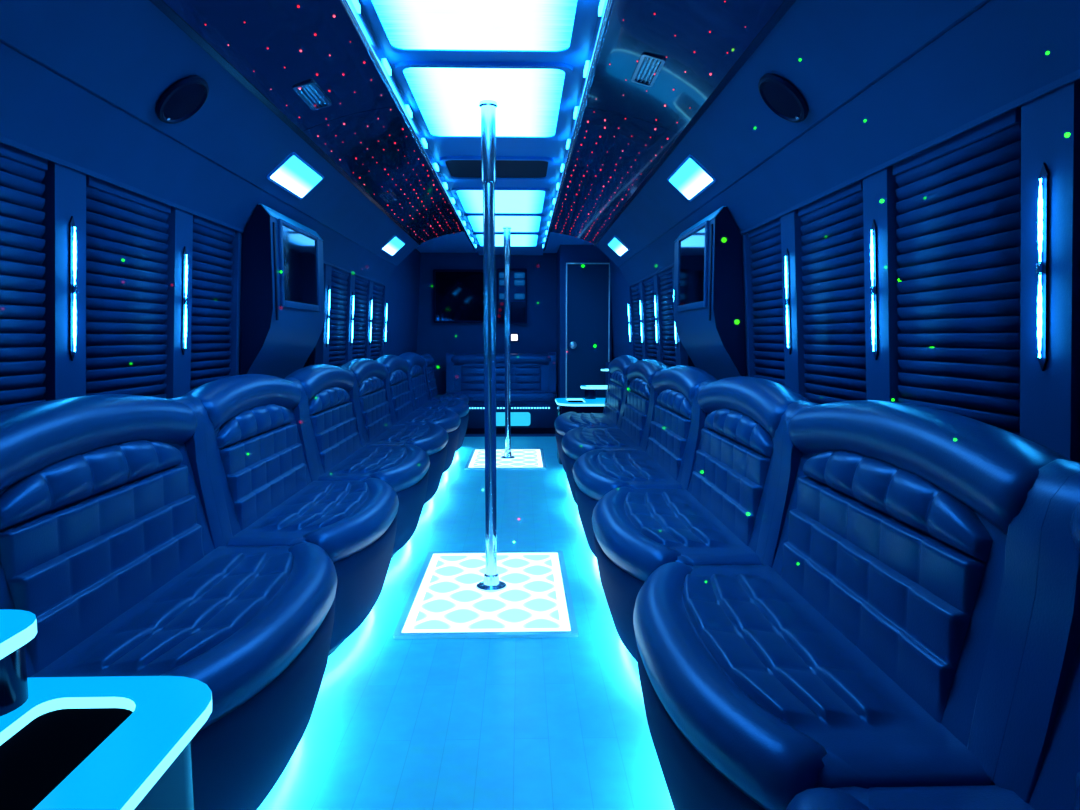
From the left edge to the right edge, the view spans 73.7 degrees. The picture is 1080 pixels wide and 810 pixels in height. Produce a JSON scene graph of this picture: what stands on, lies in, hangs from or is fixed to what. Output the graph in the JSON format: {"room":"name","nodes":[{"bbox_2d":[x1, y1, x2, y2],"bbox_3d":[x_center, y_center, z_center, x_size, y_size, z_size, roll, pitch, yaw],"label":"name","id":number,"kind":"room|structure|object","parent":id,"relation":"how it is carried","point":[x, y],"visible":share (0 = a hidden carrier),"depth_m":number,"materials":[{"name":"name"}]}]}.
{"room":"vehicle interior","nodes":[
{"label":"vehicle interior","id":0,"kind":"room"},
{"bbox_2d":[37,160,420,400],"bbox_3d":[-1.330,-0.288,3.605,0.210,2.004,9.300,0,5,-2],"label":"wall","id":1,"kind":"structure","parent":0,"point":[64,194],"depth_m":2.44,"materials":[{"name":"plastic"}]},
{"bbox_2d":[69,216,77,360],"bbox_3d":[-1.224,-0.304,1.888,0.032,0.376,0.022,0,5,-2],"label":"light strip","id":2,"kind":"object","parent":1,"relation":"attached to","point":[73,289],"visible":1,"depth_m":1.88,"materials":[{"name":"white plastic"}]},
{"bbox_2d":[156,76,208,123],"bbox_3d":[-1.022,-0.872,2.061,0.133,0.122,0.171,0,5,5],"label":"ceiling speaker","id":3,"kind":"object","parent":1,"relation":"attached to","point":[185,97],"visible":1,"depth_m":2.04,"materials":[{"name":"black plastic"}]},
{"bbox_2d":[163,84,203,119],"bbox_3d":[-1.016,-0.865,2.062,0.141,0.008,0.141,-42,5,2],"label":"grille","id":4,"kind":"object","parent":3,"relation":"attached to","point":[180,101],"depth_m":2.05,"materials":[{"name":"black"}]},
{"bbox_2d":[181,246,187,354],"bbox_3d":[-1.241,-0.363,2.515,0.032,0.376,0.022,0,5,-2],"label":"light strip","id":5,"kind":"object","parent":1,"relation":"attached to","point":[185,267],"visible":1,"depth_m":2.51,"materials":[{"name":"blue plastic"}]},
{"bbox_2d":[0,42,395,285],"bbox_3d":[-1.179,-0.763,2.534,0.097,0.178,7.250,0,5,-2],"label":"trim","id":6,"kind":"structure","parent":1,"relation":"attached to","point":[44,114],"depth_m":2.02,"materials":[{"name":"plastic"}]},
{"bbox_2d":[0,0,418,265],"bbox_3d":[-1.034,-0.952,2.520,0.220,0.218,7.250,0,5,-2],"label":"ceiling side panel","id":7,"kind":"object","parent":1,"relation":"attached to","point":[126,54],"depth_m":1.96,"materials":[{"name":"plastic"}]},
{"bbox_2d":[240,204,324,378],"bbox_3d":[-1.201,-0.494,3.416,0.164,0.760,0.804,0,5,-2],"label":"upper cabinet","id":8,"kind":"object","parent":1,"relation":"attached to","point":[283,302],"visible":0.99,"depth_m":3.15,"materials":[{"name":"blue plastic"}]},
{"bbox_2d":[149,0,420,244],"bbox_3d":[-0.924,-1.029,2.516,0.021,0.024,7.250,0,5,-2],"label":"trim","id":9,"kind":"structure","parent":1,"relation":"attached to","point":[159,4],"depth_m":2.29,"materials":[{"name":"blue"}]},
{"bbox_2d":[266,152,323,199],"bbox_3d":[-1.043,-0.979,3.095,0.118,0.108,0.450,0,5,-2],"label":"soffit light","id":10,"kind":"object","parent":1,"relation":"attached to","point":[293,174],"visible":1,"depth_m":3.06,"materials":[{"name":"blue paint"}]},
{"bbox_2d":[329,267,348,366],"bbox_3d":[-1.331,-0.545,4.709,0.074,0.675,0.460,0,5,-2],"label":"window blind","id":11,"kind":"object","parent":1,"relation":"attached to","point":[338,307],"visible":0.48,"depth_m":4.72,"materials":[{"name":"plastic"}]},
{"bbox_2d":[352,275,367,359],"bbox_3d":[-1.347,-0.603,5.331,0.074,0.675,0.450,0,5,-2],"label":"window blind","id":12,"kind":"object","parent":1,"relation":"attached to","point":[360,297],"visible":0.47,"depth_m":5.35,"materials":[{"name":"plastic"}]},
{"bbox_2d":[370,282,383,359],"bbox_3d":[-1.364,-0.662,5.953,0.074,0.675,0.460,0,5,-2],"label":"window blind","id":13,"kind":"object","parent":1,"relation":"attached to","point":[377,288],"visible":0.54,"depth_m":5.98,"materials":[{"name":"plastic"}]},
{"bbox_2d":[257,433,673,809],"bbox_3d":[-0.206,0.732,3.731,2.400,0.060,9.300,0,5,-2],"label":"floor","id":14,"kind":"structure","parent":0,"point":[552,723],"depth_m":2.07,"materials":[{"name":"blue wood"}]},
{"bbox_2d":[0,609,211,809],"bbox_3d":[-0.810,0.430,0.780,0.710,1.103,0.605,0,5,-2],"label":"bar counter","id":15,"kind":"object","parent":14,"relation":"on","point":[108,742],"visible":1,"depth_m":0.95,"materials":[{"name":"blue"}]},
{"bbox_2d":[0,609,36,659],"bbox_3d":[-0.874,0.311,0.903,0.388,0.020,0.235,0,5,-2],"label":"shelf","id":16,"kind":"object","parent":15,"relation":"attached to","point":[17,627],"depth_m":0.96,"materials":[{"name":"blue plastic"}]},
{"bbox_2d":[0,394,336,809],"bbox_3d":[-0.816,0.440,1.648,0.616,0.920,0.959,0,5,-2],"label":"lounge seat","id":17,"kind":"object","parent":14,"relation":"on","point":[111,535],"visible":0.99,"depth_m":1.50,"materials":[{"name":"blue leather"}]},
{"bbox_2d":[0,440,203,672],"bbox_3d":[-0.957,0.283,1.629,0.085,0.378,0.698,0,5,-2],"label":"cushion","id":18,"kind":"object","parent":17,"relation":"on","point":[91,534],"depth_m":1.50,"materials":[{"name":"leather"}]},
{"bbox_2d":[31,546,293,676],"bbox_3d":[-0.768,0.477,1.653,0.388,0.091,0.952,0,5,-2],"label":"seat cushion","id":19,"kind":"object","parent":17,"relation":"on","point":[206,613],"depth_m":1.51,"materials":[{"name":"leather"}]},
{"bbox_2d":[181,374,398,654],"bbox_3d":[-0.842,0.350,2.603,0.616,0.920,0.959,0,5,-2],"label":"lounge seat","id":20,"kind":"object","parent":14,"relation":"on","point":[267,491],"visible":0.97,"depth_m":2.39,"materials":[{"name":"leather"}]},
{"bbox_2d":[216,404,306,530],"bbox_3d":[-0.982,0.193,2.585,0.085,0.378,0.698,0,5,-2],"label":"cushion","id":21,"kind":"object","parent":20,"relation":"on","point":[259,452],"depth_m":2.47,"materials":[{"name":"leather"}]},
{"bbox_2d":[226,480,368,545],"bbox_3d":[-0.794,0.387,2.608,0.388,0.091,0.952,0,5,-2],"label":"seat cushion","id":22,"kind":"object","parent":20,"relation":"on","point":[334,512],"depth_m":2.37,"materials":[{"name":"leather"}]},
{"bbox_2d":[284,364,429,556],"bbox_3d":[-0.867,0.260,3.558,0.616,0.920,0.959,0,5,-2],"label":"lounge seat","id":23,"kind":"object","parent":14,"relation":"on","point":[339,451],"visible":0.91,"depth_m":3.37,"materials":[{"name":"leather"}]},
{"bbox_2d":[309,387,358,472],"bbox_3d":[-1.008,0.103,3.540,0.085,0.378,0.698,0,5,-2],"label":"cushion","id":24,"kind":"object","parent":23,"relation":"on","point":[333,426],"depth_m":3.43,"materials":[{"name":"leather"}]},
{"bbox_2d":[318,446,407,480],"bbox_3d":[-0.819,0.297,3.563,0.388,0.091,0.952,0,5,-2],"label":"seat cushion","id":25,"kind":"object","parent":23,"relation":"on","point":[385,463],"depth_m":3.34,"materials":[{"name":"leather"}]},
{"bbox_2d":[340,358,447,503],"bbox_3d":[-0.892,0.170,4.514,0.616,0.920,0.959,0,5,-2],"label":"lounge seat","id":26,"kind":"object","parent":14,"relation":"on","point":[378,427],"visible":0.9,"depth_m":4.33,"materials":[{"name":"leather"}]},
{"bbox_2d":[358,376,390,441],"bbox_3d":[-1.033,0.013,4.495,0.085,0.378,0.698,0,5,-2],"label":"cushion","id":27,"kind":"object","parent":26,"relation":"on","point":[374,406],"depth_m":4.40,"materials":[{"name":"leather"}]},
{"bbox_2d":[366,425,430,445],"bbox_3d":[-0.845,0.206,4.519,0.388,0.091,0.952,0,5,-2],"label":"seat cushion","id":28,"kind":"object","parent":26,"relation":"on","point":[386,435],"depth_m":4.32,"materials":[{"name":"leather"}]},
{"bbox_2d":[375,355,460,471],"bbox_3d":[-0.918,0.079,5.469,0.616,0.920,0.959,0,5,-2],"label":"lounge seat","id":29,"kind":"object","parent":14,"relation":"on","point":[399,388],"visible":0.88,"depth_m":5.29,"materials":[{"name":"leather"}]},
{"bbox_2d":[389,370,411,421],"bbox_3d":[-1.058,-0.078,5.451,0.085,0.378,0.698,0,5,-2],"label":"cushion","id":30,"kind":"object","parent":29,"relation":"on","point":[400,395],"depth_m":5.35,"materials":[{"name":"leather"}]},
{"bbox_2d":[396,410,445,424],"bbox_3d":[-0.870,0.116,5.474,0.388,0.091,0.952,0,5,-2],"label":"seat cushion","id":31,"kind":"object","parent":29,"relation":"on","point":[408,417],"depth_m":5.31,"materials":[{"name":"leather"}]},
{"bbox_2d":[399,352,469,450],"bbox_3d":[-0.943,-0.011,6.425,0.616,0.920,0.959,0,5,-2],"label":"lounge seat","id":32,"kind":"object","parent":14,"relation":"on","point":[417,378],"visible":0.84,"depth_m":6.25,"materials":[{"name":"leather"}]},
{"bbox_2d":[410,365,427,408],"bbox_3d":[-1.083,-0.168,6.406,0.085,0.378,0.698,0,5,-2],"label":"cushion","id":33,"kind":"object","parent":32,"relation":"on","point":[417,378],"depth_m":6.30,"materials":[{"name":"leather"}]},
{"bbox_2d":[416,400,456,410],"bbox_3d":[-0.895,0.026,6.429,0.388,0.091,0.952,0,5,-2],"label":"seat cushion","id":34,"kind":"object","parent":32,"relation":"on","point":[423,405],"depth_m":6.25,"materials":[{"name":"leather"}]},
{"bbox_2d":[420,354,468,403],"bbox_3d":[-0.996,-0.074,7.302,0.545,0.881,0.562,0,5,-2],"label":"seat","id":35,"kind":"object","parent":14,"relation":"on","point":[429,361],"visible":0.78,"depth_m":7.14,"materials":[{"name":"blue leather"}]},
{"bbox_2d":[427,366,436,397],"bbox_3d":[-1.101,-0.225,7.285,0.074,0.327,0.409,0,5,-2],"label":"cushion","id":36,"kind":"object","parent":35,"relation":"on","point":[433,389],"depth_m":7.22,"materials":[{"name":"leather"}]},
{"bbox_2d":[393,551,577,638],"bbox_3d":[-0.202,0.763,3.011,0.650,0.012,0.990,0,5,-2],"label":"floor plate","id":37,"kind":"object","parent":14,"relation":"on","point":[445,601],"visible":0.98,"depth_m":2.86,"materials":[{"name":"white glass"}]},
{"bbox_2d":[477,100,505,591],"bbox_3d":[-0.203,-0.214,2.918,0.124,1.954,0.124,0,5,-2],"label":"pole","id":38,"kind":"object","parent":37,"relation":"on","point":[491,583],"visible":1,"depth_m":2.90,"materials":[{"name":"silver metal"}]},
{"bbox_2d":[446,352,556,433],"bbox_3d":[-0.429,-0.135,7.942,1.224,0.881,0.514,0,5,-2],"label":"bench","id":39,"kind":"object","parent":14,"relation":"on","point":[533,395],"visible":0.8,"depth_m":7.99,"materials":[{"name":"blue leather"}]},
{"bbox_2d":[461,363,540,391],"bbox_3d":[-0.431,-0.314,8.016,0.891,0.366,0.091,0,5,-2],"label":"cushion","id":40,"kind":"object","parent":39,"relation":"on","point":[523,376],"depth_m":8.00,"materials":[{"name":"leather"}]},
{"bbox_2d":[461,390,556,398],"bbox_3d":[-0.428,-0.113,7.899,1.216,0.091,0.293,0,5,-2],"label":"seat cushion","id":41,"kind":"object","parent":39,"relation":"on","point":[553,392],"depth_m":7.80,"materials":[{"name":"leather"}]},
{"bbox_2d":[496,412,529,425],"bbox_3d":[-0.343,0.150,7.749,0.480,0.145,0.056,0,5,-2],"label":"light panel","id":42,"kind":"object","parent":39,"relation":"attached to","point":[517,418],"depth_m":7.72,"materials":[{"name":"blue plastic"}]},
{"bbox_2d":[465,449,545,469],"bbox_3d":[-0.287,0.461,6.215,0.650,0.012,0.990,0,5,-2],"label":"floor plate","id":43,"kind":"object","parent":14,"relation":"on","point":[524,458],"visible":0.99,"depth_m":6.09,"materials":[{"name":"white plastic"}]},
{"bbox_2d":[501,227,514,458],"bbox_3d":[-0.276,-0.516,6.123,0.124,1.954,0.124,0,5,-2],"label":"pole","id":44,"kind":"object","parent":43,"relation":"on","point":[507,230],"visible":1,"depth_m":6.10,"materials":[{"name":"silver metal"}]},
{"bbox_2d":[555,369,608,463],"bbox_3d":[0.494,-0.043,6.141,0.710,1.037,0.605,0,5,-2],"label":"table","id":45,"kind":"object","parent":14,"relation":"on","point":[590,403],"visible":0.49,"depth_m":5.99,"materials":[{"name":"blue"}]},
{"bbox_2d":[554,355,638,471],"bbox_3d":[0.415,0.096,5.295,0.616,0.920,0.959,0,5,-2],"label":"lounge seat","id":46,"kind":"object","parent":14,"relation":"on","point":[610,417],"visible":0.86,"depth_m":5.13,"materials":[{"name":"leather"}]},
{"bbox_2d":[569,413,617,428],"bbox_3d":[0.367,0.133,5.298,0.388,0.091,0.952,0,5,-2],"label":"seat cushion","id":47,"kind":"object","parent":46,"relation":"on","point":[589,420],"depth_m":5.13,"materials":[{"name":"leather"}]},
{"bbox_2d":[605,370,624,424],"bbox_3d":[0.556,-0.062,5.284,0.085,0.378,0.698,0,5,-2],"label":"cushion","id":48,"kind":"object","parent":46,"relation":"on","point":[613,405],"depth_m":5.18,"materials":[{"name":"leather"}]},
{"bbox_2d":[561,359,668,503],"bbox_3d":[0.441,0.186,4.340,0.616,0.920,0.959,0,5,-2],"label":"lounge seat","id":49,"kind":"object","parent":14,"relation":"on","point":[631,433],"visible":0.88,"depth_m":4.17,"materials":[{"name":"leather"}]},
{"bbox_2d":[579,428,641,450],"bbox_3d":[0.393,0.223,4.342,0.388,0.091,0.952,0,5,-2],"label":"seat cushion","id":50,"kind":"object","parent":49,"relation":"on","point":[606,439],"depth_m":4.18,"materials":[{"name":"leather"}]},
{"bbox_2d":[622,378,649,445],"bbox_3d":[0.581,0.028,4.329,0.085,0.378,0.698,0,5,-2],"label":"cushion","id":51,"kind":"object","parent":49,"relation":"on","point":[634,419],"depth_m":4.23,"materials":[{"name":"leather"}]},
{"bbox_2d":[573,365,716,556],"bbox_3d":[0.466,0.276,3.384,0.616,0.920,0.959,0,5,-2],"label":"lounge seat","id":52,"kind":"object","parent":14,"relation":"on","point":[663,461],"visible":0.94,"depth_m":3.20,"materials":[{"name":"leather"}]},
{"bbox_2d":[595,451,681,489],"bbox_3d":[0.418,0.313,3.387,0.388,0.091,0.952,0,5,-2],"label":"seat cushion","id":53,"kind":"object","parent":52,"relation":"on","point":[635,470],"depth_m":3.18,"materials":[{"name":"leather"}]},
{"bbox_2d":[648,389,691,479],"bbox_3d":[0.606,0.119,3.373,0.085,0.378,0.698,0,5,-2],"label":"cushion","id":54,"kind":"object","parent":52,"relation":"on","point":[670,429],"depth_m":3.26,"materials":[{"name":"leather"}]},
{"bbox_2d":[592,376,817,660],"bbox_3d":[0.491,0.366,2.429,0.616,0.920,0.959,0,5,-2],"label":"lounge seat","id":55,"kind":"object","parent":14,"relation":"on","point":[722,513],"visible":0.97,"depth_m":2.22,"materials":[{"name":"leather"}]},
{"bbox_2d":[623,489,761,565],"bbox_3d":[0.443,0.404,2.431,0.388,0.091,0.952,0,5,-2],"label":"seat cushion","id":56,"kind":"object","parent":55,"relation":"on","point":[661,526],"depth_m":2.19,"materials":[{"name":"leather"}]},
{"bbox_2d":[691,408,772,545],"bbox_3d":[0.632,0.209,2.418,0.085,0.378,0.698,0,5,-2],"label":"cushion","id":57,"kind":"object","parent":55,"relation":"on","point":[734,459],"depth_m":2.29,"materials":[{"name":"leather"}]},
{"bbox_2d":[633,400,1079,809],"bbox_3d":[0.517,0.457,1.474,0.616,0.920,0.959,0,5,-2],"label":"lounge seat","id":58,"kind":"object","parent":14,"relation":"on","point":[878,638],"visible":0.99,"depth_m":1.22,"materials":[{"name":"leather"}]},
{"bbox_2d":[682,565,994,788],"bbox_3d":[0.469,0.494,1.476,0.388,0.091,0.952,0,5,-2],"label":"seat cushion","id":59,"kind":"object","parent":58,"relation":"on","point":[793,695],"depth_m":1.18,"materials":[{"name":"leather"}]},
{"bbox_2d":[781,450,992,723],"bbox_3d":[0.657,0.299,1.462,0.085,0.378,0.698,0,5,-2],"label":"cushion","id":60,"kind":"object","parent":58,"relation":"on","point":[894,558],"depth_m":1.31,"materials":[{"name":"leather"}]},
{"bbox_2d":[786,472,1079,809],"bbox_3d":[0.542,0.547,0.518,0.616,0.920,0.959,0,5,-2],"label":"lounge seat","id":61,"kind":"object","parent":14,"relation":"on","point":[1038,767],"visible":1,"depth_m":0.94,"materials":[{"name":"leather"}]},
{"bbox_2d":[832,785,1033,809],"bbox_3d":[0.494,0.584,0.520,0.388,0.091,0.952,0,5,-2],"label":"seat cushion","id":62,"kind":"object","parent":61,"relation":"on","point":[987,797],"depth_m":0.94,"materials":[{"name":"leather"}]},
{"bbox_2d":[359,0,599,254],"bbox_3d":[-0.206,-1.306,3.539,2.400,0.085,9.300,0,5,-2],"label":"ceiling","id":63,"kind":"structure","parent":0,"point":[555,148],"depth_m":3.51,"materials":[{"name":"blue paint"}]},
{"bbox_2d":[162,0,395,130],"bbox_3d":[-0.702,-0.988,1.446,0.379,0.112,2.696,0,5,-2],"label":"ceiling panel","id":64,"kind":"object","parent":63,"relation":"attached to","point":[277,46],"visible":1,"depth_m":2.14,"materials":[{"name":"blue mirror"}]},
{"bbox_2d":[293,81,331,109],"bbox_3d":[-0.792,-1.078,2.510,0.075,0.030,0.240,0,5,-2],"label":"louvres","id":65,"kind":"object","parent":64,"relation":"attached to","point":[304,98],"visible":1,"depth_m":2.50,"materials":[{"name":"silver metal"}]},
{"bbox_2d":[302,106,442,207],"bbox_3d":[-0.760,-1.194,3.620,0.379,0.112,1.666,0,5,-2],"label":"ceiling panel","id":66,"kind":"object","parent":63,"relation":"attached to","point":[376,148],"visible":0.99,"depth_m":3.33,"materials":[{"name":"blue mirror"}]},
{"bbox_2d":[340,0,476,250],"bbox_3d":[-0.542,-1.207,3.338,0.032,0.074,7.700,0,5,-2],"label":"rail","id":67,"kind":"object","parent":63,"relation":"attached to","point":[354,10],"visible":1,"depth_m":2.58,"materials":[{"name":"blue metal"}]},
{"bbox_2d":[384,192,463,242],"bbox_3d":[-0.804,-1.351,5.287,0.379,0.112,1.676,0,5,-2],"label":"ceiling panel","id":68,"kind":"object","parent":63,"relation":"attached to","point":[430,216],"visible":1,"depth_m":5.09,"materials":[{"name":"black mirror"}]},
{"bbox_2d":[362,0,586,54],"bbox_3d":[-0.177,-1.101,1.886,0.614,0.012,0.904,0,5,-2],"label":"recessed light","id":69,"kind":"object","parent":63,"relation":"in","point":[496,27],"visible":1,"depth_m":2.13,"materials":[{"name":"blue paint"}]},
{"bbox_2d":[394,61,572,138],"bbox_3d":[-0.204,-1.195,2.881,0.614,0.012,0.904,0,5,-2],"label":"recessed light","id":70,"kind":"object","parent":63,"relation":"in","point":[445,97],"visible":0.98,"depth_m":2.75,"materials":[{"name":"blue paint"}]},
{"bbox_2d":[439,156,553,179],"bbox_3d":[-0.232,-1.295,3.951,0.600,0.014,0.500,0,5,-2],"label":"ceiling hatch","id":71,"kind":"object","parent":63,"relation":"attached to","point":[454,167],"visible":1,"depth_m":3.92,"materials":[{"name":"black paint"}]},
{"bbox_2d":[452,187,548,213],"bbox_3d":[-0.258,-1.388,4.926,0.614,0.012,0.904,0,5,-2],"label":"recessed light","id":72,"kind":"object","parent":63,"relation":"in","point":[469,200],"visible":1,"depth_m":4.86,"materials":[{"name":"blue paint"}]},
{"bbox_2d":[464,214,543,232],"bbox_3d":[-0.283,-1.479,5.882,0.614,0.012,0.904,0,5,-2],"label":"recessed light","id":73,"kind":"object","parent":63,"relation":"in","point":[519,223],"visible":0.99,"depth_m":5.79,"materials":[{"name":"blue paint"}]},
{"bbox_2d":[473,233,540,246],"bbox_3d":[-0.310,-1.573,6.877,0.614,0.012,0.904,0,5,-2],"label":"recessed light","id":74,"kind":"object","parent":63,"relation":"in","point":[517,239],"visible":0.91,"depth_m":6.80,"materials":[{"name":"blue paint"}]},
{"bbox_2d":[542,0,614,250],"bbox_3d":[0.140,-1.209,3.356,0.032,0.074,7.700,0,5,-2],"label":"rail","id":75,"kind":"object","parent":63,"relation":"attached to","point":[605,9],"visible":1,"depth_m":2.55,"materials":[{"name":"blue metal"}]},
{"bbox_2d":[550,193,620,243],"bbox_3d":[0.299,-1.354,5.316,0.379,0.112,1.676,0,5,-2],"label":"ceiling panel","id":76,"kind":"object","parent":63,"relation":"attached to","point":[581,217],"visible":1,"depth_m":5.12,"materials":[{"name":"blue mirror"}]},
{"bbox_2d":[561,107,679,208],"bbox_3d":[0.343,-1.196,3.649,0.379,0.112,1.666,0,5,-2],"label":"ceiling panel","id":77,"kind":"object","parent":63,"relation":"attached to","point":[613,153],"visible":1,"depth_m":3.37,"materials":[{"name":"blue mirror"}]},
{"bbox_2d":[585,0,784,133],"bbox_3d":[0.401,-0.991,1.474,0.379,0.112,2.696,0,5,-2],"label":"ceiling panel","id":78,"kind":"object","parent":63,"relation":"attached to","point":[699,42],"visible":0.99,"depth_m":2.14,"materials":[{"name":"plastic"}]},
{"bbox_2d":[631,53,664,86],"bbox_3d":[0.349,-1.088,2.338,0.075,0.030,0.240,0,5,-2],"label":"louvres","id":79,"kind":"object","parent":78,"relation":"attached to","point":[660,59],"visible":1,"depth_m":2.32,"materials":[{"name":"silver metal"}]},
{"bbox_2d":[416,253,556,394],"bbox_3d":[-0.330,-0.729,8.302,2.500,2.110,0.080,0,5,-2],"label":"wall","id":80,"kind":"structure","parent":0,"point":[539,335],"depth_m":8.23,"materials":[{"name":"plastic"}]},
{"bbox_2d":[433,269,483,322],"bbox_3d":[-0.898,-1.234,8.173,0.620,0.600,0.050,0,5,-2],"label":"television","id":81,"kind":"object","parent":80,"relation":"attached to","point":[458,294],"visible":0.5,"depth_m":8.16,"materials":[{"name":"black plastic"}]},
{"bbox_2d":[497,268,526,323],"bbox_3d":[-0.318,-1.234,8.179,0.340,0.620,0.070,0,5,-2],"label":"equipment rack","id":82,"kind":"object","parent":80,"relation":"attached to","point":[518,310],"visible":0.8,"depth_m":8.17,"materials":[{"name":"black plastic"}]},
{"bbox_2d":[556,245,611,397],"bbox_3d":[0.471,-0.695,7.915,0.540,2.004,0.740,0,5,-2],"label":"wall","id":83,"kind":"structure","parent":0,"point":[565,253],"depth_m":7.51,"materials":[{"name":"plastic"}]},
{"bbox_2d":[566,263,609,397],"bbox_3d":[0.499,-0.567,7.523,0.460,1.815,0.065,0,5,-2],"label":"door","id":84,"kind":"structure","parent":83,"relation":"in","point":[588,316],"depth_m":7.52,"materials":[{"name":"blue"}]},
{"bbox_2d":[609,79,1079,461],"bbox_3d":[0.918,-0.294,3.664,0.210,2.004,9.300,0,5,-2],"label":"wall","id":85,"kind":"structure","parent":0,"point":[1050,122],"depth_m":1.37,"materials":[{"name":"plastic"}]},
{"bbox_2d":[631,283,642,360],"bbox_3d":[0.826,-0.668,6.011,0.074,0.675,0.460,0,5,-2],"label":"window blind","id":86,"kind":"object","parent":85,"relation":"attached to","point":[635,288],"visible":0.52,"depth_m":6.04,"materials":[{"name":"plastic"}]},
{"bbox_2d":[643,276,656,360],"bbox_3d":[0.843,-0.609,5.389,0.074,0.675,0.450,0,5,-2],"label":"window blind","id":87,"kind":"object","parent":85,"relation":"attached to","point":[649,283],"visible":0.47,"depth_m":5.41,"materials":[{"name":"plastic"}]},
{"bbox_2d":[659,267,675,367],"bbox_3d":[0.859,-0.550,4.767,0.074,0.675,0.460,0,5,-2],"label":"window blind","id":88,"kind":"object","parent":85,"relation":"attached to","point":[666,283],"visible":0.54,"depth_m":4.78,"materials":[{"name":"plastic"}]},
{"bbox_2d":[667,155,715,200],"bbox_3d":[0.654,-0.983,3.140,0.118,0.108,0.450,0,5,-2],"label":"soffit light","id":89,"kind":"object","parent":85,"relation":"attached to","point":[690,178],"visible":1,"depth_m":3.10,"materials":[{"name":"blue paint"}]},
{"bbox_2d":[594,0,795,245],"bbox_3d":[0.566,-1.033,2.555,0.021,0.024,7.250,0,5,-2],"label":"trim","id":90,"kind":"structure","parent":85,"relation":"attached to","point":[787,4],"depth_m":2.29,"materials":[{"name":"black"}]},
{"bbox_2d":[674,206,745,379],"bbox_3d":[0.798,-0.499,3.469,0.164,0.760,0.804,0,5,-2],"label":"upper cabinet","id":91,"kind":"object","parent":85,"relation":"attached to","point":[709,318],"visible":0.98,"depth_m":3.15,"materials":[{"name":"blue plastic"}]},
{"bbox_2d":[748,217,784,385],"bbox_3d":[0.910,-0.369,2.853,0.074,0.675,0.375,0,5,-2],"label":"window blind","id":92,"kind":"object","parent":85,"relation":"attached to","point":[766,256],"visible":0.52,"depth_m":2.85,"materials":[{"name":"plastic"}]},
{"bbox_2d":[758,74,807,122],"bbox_3d":[0.690,-0.870,2.046,0.132,0.122,0.172,0,5,2],"label":"ceiling speaker","id":93,"kind":"object","parent":85,"relation":"attached to","point":[781,96],"visible":1,"depth_m":2.02,"materials":[{"name":"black plastic"}]},
{"bbox_2d":[762,81,800,117],"bbox_3d":[0.684,-0.864,2.047,0.141,0.008,0.141,42,3,-5],"label":"grille","id":94,"kind":"object","parent":93,"relation":"attached to","point":[777,96],"depth_m":2.04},
{"bbox_2d":[785,248,791,354],"bbox_3d":[0.886,-0.368,2.571,0.032,0.376,0.022,0,5,-2],"label":"light strip","id":95,"kind":"object","parent":85,"relation":"attached to","point":[787,273],"visible":1,"depth_m":2.57,"materials":[{"name":"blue plastic"}]},
{"bbox_2d":[596,0,989,266],"bbox_3d":[0.675,-0.956,2.565,0.220,0.218,7.250,0,5,-2],"label":"ceiling side panel","id":96,"kind":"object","parent":85,"relation":"attached to","point":[831,51],"depth_m":1.93,"materials":[{"name":"plastic"}]},
{"bbox_2d":[798,180,865,403],"bbox_3d":[0.925,-0.314,2.269,0.074,0.675,0.460,0,5,-2],"label":"window blind","id":97,"kind":"object","parent":85,"relation":"attached to","point":[832,230],"visible":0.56,"depth_m":2.25,"materials":[{"name":"plastic"}]},
{"bbox_2d":[619,0,1079,286],"bbox_3d":[0.821,-0.768,2.587,0.097,0.178,7.250,0,5,-2],"label":"upper wall panel","id":98,"kind":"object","parent":85,"relation":"attached to","point":[1006,55],"depth_m":1.61,"materials":[{"name":"plastic"}]},
{"bbox_2d":[870,219,878,359],"bbox_3d":[0.902,-0.309,1.944,0.032,0.376,0.022,0,5,-2],"label":"light strip","id":99,"kind":"object","parent":85,"relation":"attached to","point":[873,290],"visible":1,"depth_m":1.94,"materials":[{"name":"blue plastic"}]},
{"bbox_2d":[893,109,1020,435],"bbox_3d":[0.942,-0.255,1.642,0.074,0.675,0.460,0,5,-2],"label":"window blind","id":100,"kind":"object","parent":85,"relation":"attached to","point":[958,207],"visible":0.69,"depth_m":1.59,"materials":[{"name":"plastic"}]},
{"bbox_2d":[1036,163,1049,370],"bbox_3d":[0.919,-0.250,1.317,0.032,0.376,0.022,0,5,-2],"label":"light strip","id":101,"kind":"object","parent":85,"relation":"attached to","point":[1042,267],"visible":1,"depth_m":1.31,"materials":[{"name":"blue plastic"}]},
{"bbox_3d":[-1.290,-0.244,1.576,0.084,0.690,0.500,0,5,-2],"label":"window","id":102,"kind":"structure","parent":0,"visible":0},
{"bbox_2d":[0,142,47,411],"bbox_3d":[-1.248,-0.250,1.584,0.074,0.675,0.460,0,5,-2],"label":"window blind","id":103,"kind":"object","parent":102,"relation":"attached to","point":[22,173],"visible":0.79,"depth_m":1.73,"materials":[{"name":"plastic"}]},
{"bbox_3d":[-1.306,-0.303,2.203,0.084,0.690,0.500,0,5,-2],"label":"window","id":104,"kind":"structure","parent":0,"visible":0},
{"bbox_2d":[86,175,170,398],"bbox_3d":[-1.265,-0.309,2.211,0.074,0.675,0.460,0,5,-2],"label":"window blind","id":105,"kind":"object","parent":104,"relation":"attached to","point":[126,236],"visible":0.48,"depth_m":2.18,"materials":[{"name":"plastic"}]},
{"bbox_3d":[-1.322,-0.359,2.787,0.084,0.690,0.415,0,5,-2],"label":"window","id":106,"kind":"structure","parent":0,"visible":0},
{"bbox_2d":[190,215,234,390],"bbox_3d":[-1.280,-0.364,2.796,0.074,0.675,0.375,0,5,-2],"label":"window blind","id":107,"kind":"object","parent":106,"relation":"attached to","point":[212,248],"visible":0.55,"depth_m":2.78,"materials":[{"name":"plastic"}]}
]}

